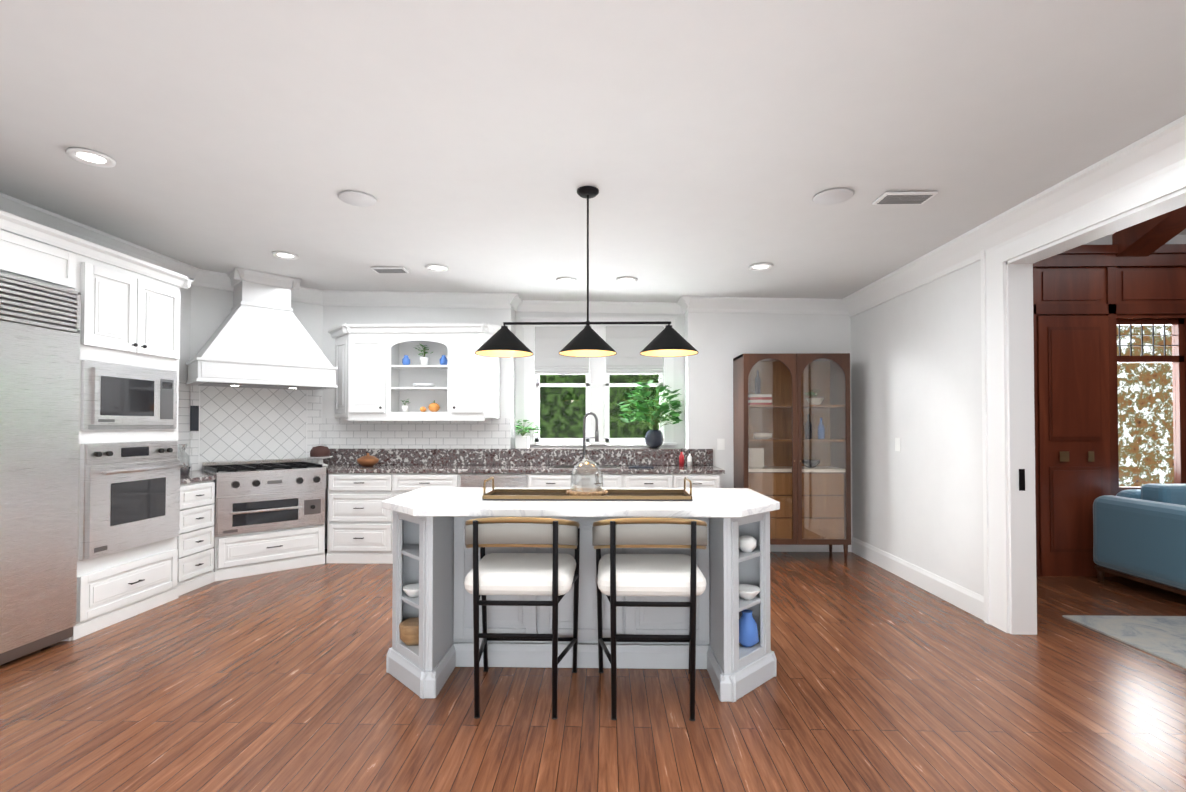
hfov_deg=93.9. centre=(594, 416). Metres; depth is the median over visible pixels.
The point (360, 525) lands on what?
base cabinet
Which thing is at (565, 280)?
recessed light
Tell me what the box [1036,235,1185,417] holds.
wall
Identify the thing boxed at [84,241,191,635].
tall cabinet
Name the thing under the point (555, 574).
stool
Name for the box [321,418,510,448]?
wall tile
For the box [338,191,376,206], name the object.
ceiling speaker
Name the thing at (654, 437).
plant
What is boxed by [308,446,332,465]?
cake stand
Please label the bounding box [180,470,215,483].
countertop
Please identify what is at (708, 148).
ceiling
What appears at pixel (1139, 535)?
sofa
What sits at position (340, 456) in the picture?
backsplash
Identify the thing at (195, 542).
base cabinet
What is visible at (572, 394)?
bush
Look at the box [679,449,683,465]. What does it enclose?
soap bottle
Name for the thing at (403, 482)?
base cabinet
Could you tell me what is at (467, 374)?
upper cabinet
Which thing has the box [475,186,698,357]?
pendant light
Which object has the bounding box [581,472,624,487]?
base cabinet
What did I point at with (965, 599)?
baseboard
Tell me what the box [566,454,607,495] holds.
cloche
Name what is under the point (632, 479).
base cabinet
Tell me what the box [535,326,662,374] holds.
shades
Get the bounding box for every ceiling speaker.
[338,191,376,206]
[812,188,853,204]
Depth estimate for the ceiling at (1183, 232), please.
5.00 m
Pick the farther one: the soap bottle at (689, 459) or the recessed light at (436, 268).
the soap bottle at (689, 459)
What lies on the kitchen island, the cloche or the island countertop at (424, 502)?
the island countertop at (424, 502)
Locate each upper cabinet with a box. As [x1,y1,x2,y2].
[328,324,343,417]
[344,324,403,418]
[444,323,491,418]
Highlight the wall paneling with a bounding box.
[1033,244,1185,576]
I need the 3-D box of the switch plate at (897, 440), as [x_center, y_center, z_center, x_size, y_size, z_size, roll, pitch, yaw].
[2.737,0.250,4.991,0.007,0.120,0.080,0,-1,1]
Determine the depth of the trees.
6.66 m
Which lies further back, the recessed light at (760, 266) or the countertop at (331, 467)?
the countertop at (331, 467)
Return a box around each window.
[520,316,676,444]
[1117,319,1185,491]
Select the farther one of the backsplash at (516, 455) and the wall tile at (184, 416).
the backsplash at (516, 455)
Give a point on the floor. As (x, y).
(880, 681)
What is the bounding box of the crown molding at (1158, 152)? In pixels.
[0,115,1185,316]
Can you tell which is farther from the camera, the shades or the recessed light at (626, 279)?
the shades
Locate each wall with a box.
[179,261,983,595]
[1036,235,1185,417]
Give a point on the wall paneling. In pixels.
(1076, 420)
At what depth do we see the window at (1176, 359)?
5.06 m
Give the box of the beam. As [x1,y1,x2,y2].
[1112,206,1185,256]
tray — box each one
[482,477,691,500]
[628,466,653,467]
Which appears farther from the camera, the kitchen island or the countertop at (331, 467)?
the countertop at (331, 467)
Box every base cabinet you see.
[177,480,214,595]
[326,472,392,563]
[393,472,460,496]
[461,472,536,487]
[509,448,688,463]
[537,472,580,487]
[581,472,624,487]
[625,472,680,487]
[681,472,724,487]
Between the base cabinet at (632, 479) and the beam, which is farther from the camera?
the base cabinet at (632, 479)
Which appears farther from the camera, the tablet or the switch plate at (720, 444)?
the switch plate at (720, 444)
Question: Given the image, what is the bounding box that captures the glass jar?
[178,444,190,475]
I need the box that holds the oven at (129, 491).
[79,441,183,560]
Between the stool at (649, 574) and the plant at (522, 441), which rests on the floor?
the stool at (649, 574)
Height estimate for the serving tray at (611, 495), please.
0.104 m
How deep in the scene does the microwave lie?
3.84 m
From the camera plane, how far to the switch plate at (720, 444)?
5.96 m
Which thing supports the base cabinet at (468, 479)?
on the floor
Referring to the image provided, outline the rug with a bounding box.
[1062,615,1185,668]
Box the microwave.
[80,360,176,430]
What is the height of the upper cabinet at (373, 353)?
0.966 m
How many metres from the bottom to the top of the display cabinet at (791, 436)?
2.070 m
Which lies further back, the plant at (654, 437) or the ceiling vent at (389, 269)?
the plant at (654, 437)
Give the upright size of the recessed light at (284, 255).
0.011 m
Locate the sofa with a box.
[1093,483,1185,595]
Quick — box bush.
[539,327,663,441]
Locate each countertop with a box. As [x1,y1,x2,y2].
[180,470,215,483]
[322,464,724,471]
[382,487,779,518]
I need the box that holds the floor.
[0,549,1185,791]
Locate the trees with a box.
[1117,326,1173,486]
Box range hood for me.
[186,267,337,389]
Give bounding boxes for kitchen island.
[386,519,776,701]
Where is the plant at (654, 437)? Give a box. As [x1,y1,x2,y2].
[617,378,682,447]
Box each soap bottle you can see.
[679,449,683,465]
[687,450,691,465]
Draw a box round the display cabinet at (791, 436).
[733,353,850,561]
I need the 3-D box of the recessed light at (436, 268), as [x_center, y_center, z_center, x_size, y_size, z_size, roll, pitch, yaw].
[-1.418,-1.339,4.984,0.204,0.011,0.204,0,-1,1]
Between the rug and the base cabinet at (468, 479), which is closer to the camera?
the rug
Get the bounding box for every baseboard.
[770,545,850,551]
[851,537,983,620]
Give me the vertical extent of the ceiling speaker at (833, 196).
0.009 m
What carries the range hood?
attached to the wall at (917, 385)
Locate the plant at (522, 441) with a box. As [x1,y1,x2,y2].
[515,419,540,447]
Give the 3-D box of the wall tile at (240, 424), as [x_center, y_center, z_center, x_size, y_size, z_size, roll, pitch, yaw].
[-3.414,0.098,5.659,1.170,0.835,0.012,1,-1,-44]
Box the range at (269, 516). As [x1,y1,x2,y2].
[202,458,325,580]
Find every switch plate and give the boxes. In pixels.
[717,439,724,449]
[895,438,900,450]
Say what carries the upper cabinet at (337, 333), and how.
attached to the wall at (917, 385)
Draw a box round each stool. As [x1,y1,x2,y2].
[464,517,579,719]
[592,518,706,720]
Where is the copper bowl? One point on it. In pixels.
(367, 460)
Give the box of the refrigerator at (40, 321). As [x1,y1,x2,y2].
[0,272,80,664]
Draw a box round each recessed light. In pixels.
[66,148,115,167]
[272,251,298,259]
[425,264,448,271]
[556,277,576,283]
[616,277,637,282]
[749,263,772,270]
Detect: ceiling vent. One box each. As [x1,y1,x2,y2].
[370,267,409,272]
[872,192,937,204]
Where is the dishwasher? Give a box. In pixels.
[461,475,525,487]
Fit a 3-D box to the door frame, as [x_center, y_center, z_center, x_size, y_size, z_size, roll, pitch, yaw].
[2.747,0.064,2.634,0.192,2.660,2.400,0,-1,1]
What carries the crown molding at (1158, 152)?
attached to the wall at (917, 385)
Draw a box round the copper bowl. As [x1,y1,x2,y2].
[357,453,378,466]
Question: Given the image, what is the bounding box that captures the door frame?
[980,164,1185,634]
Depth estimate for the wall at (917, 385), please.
5.28 m
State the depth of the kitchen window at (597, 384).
6.28 m
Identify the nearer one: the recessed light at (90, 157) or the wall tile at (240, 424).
the recessed light at (90, 157)
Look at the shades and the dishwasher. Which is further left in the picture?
the dishwasher
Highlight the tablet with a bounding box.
[190,406,198,430]
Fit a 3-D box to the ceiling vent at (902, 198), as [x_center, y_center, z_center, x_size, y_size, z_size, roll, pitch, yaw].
[1.830,-1.289,3.270,0.300,0.015,0.160,0,-1,1]
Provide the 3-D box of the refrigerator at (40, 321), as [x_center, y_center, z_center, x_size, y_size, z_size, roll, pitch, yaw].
[-3.514,0.303,2.867,0.669,2.190,1.230,0,-1,1]
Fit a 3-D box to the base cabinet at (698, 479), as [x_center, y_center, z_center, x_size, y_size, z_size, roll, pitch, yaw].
[0.968,0.998,5.650,0.535,0.883,0.621,0,-1,1]
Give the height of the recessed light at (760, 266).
0.011 m
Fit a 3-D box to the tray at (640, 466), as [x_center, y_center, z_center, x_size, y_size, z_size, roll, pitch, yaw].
[0.469,0.507,5.590,0.250,0.015,0.160,0,-1,1]
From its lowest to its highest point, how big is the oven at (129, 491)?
0.745 m
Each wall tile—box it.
[178,381,189,466]
[190,385,321,470]
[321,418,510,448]
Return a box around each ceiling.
[0,0,1185,302]
[1110,229,1185,234]
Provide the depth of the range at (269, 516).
5.09 m
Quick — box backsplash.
[323,449,500,463]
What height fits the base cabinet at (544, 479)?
0.883 m

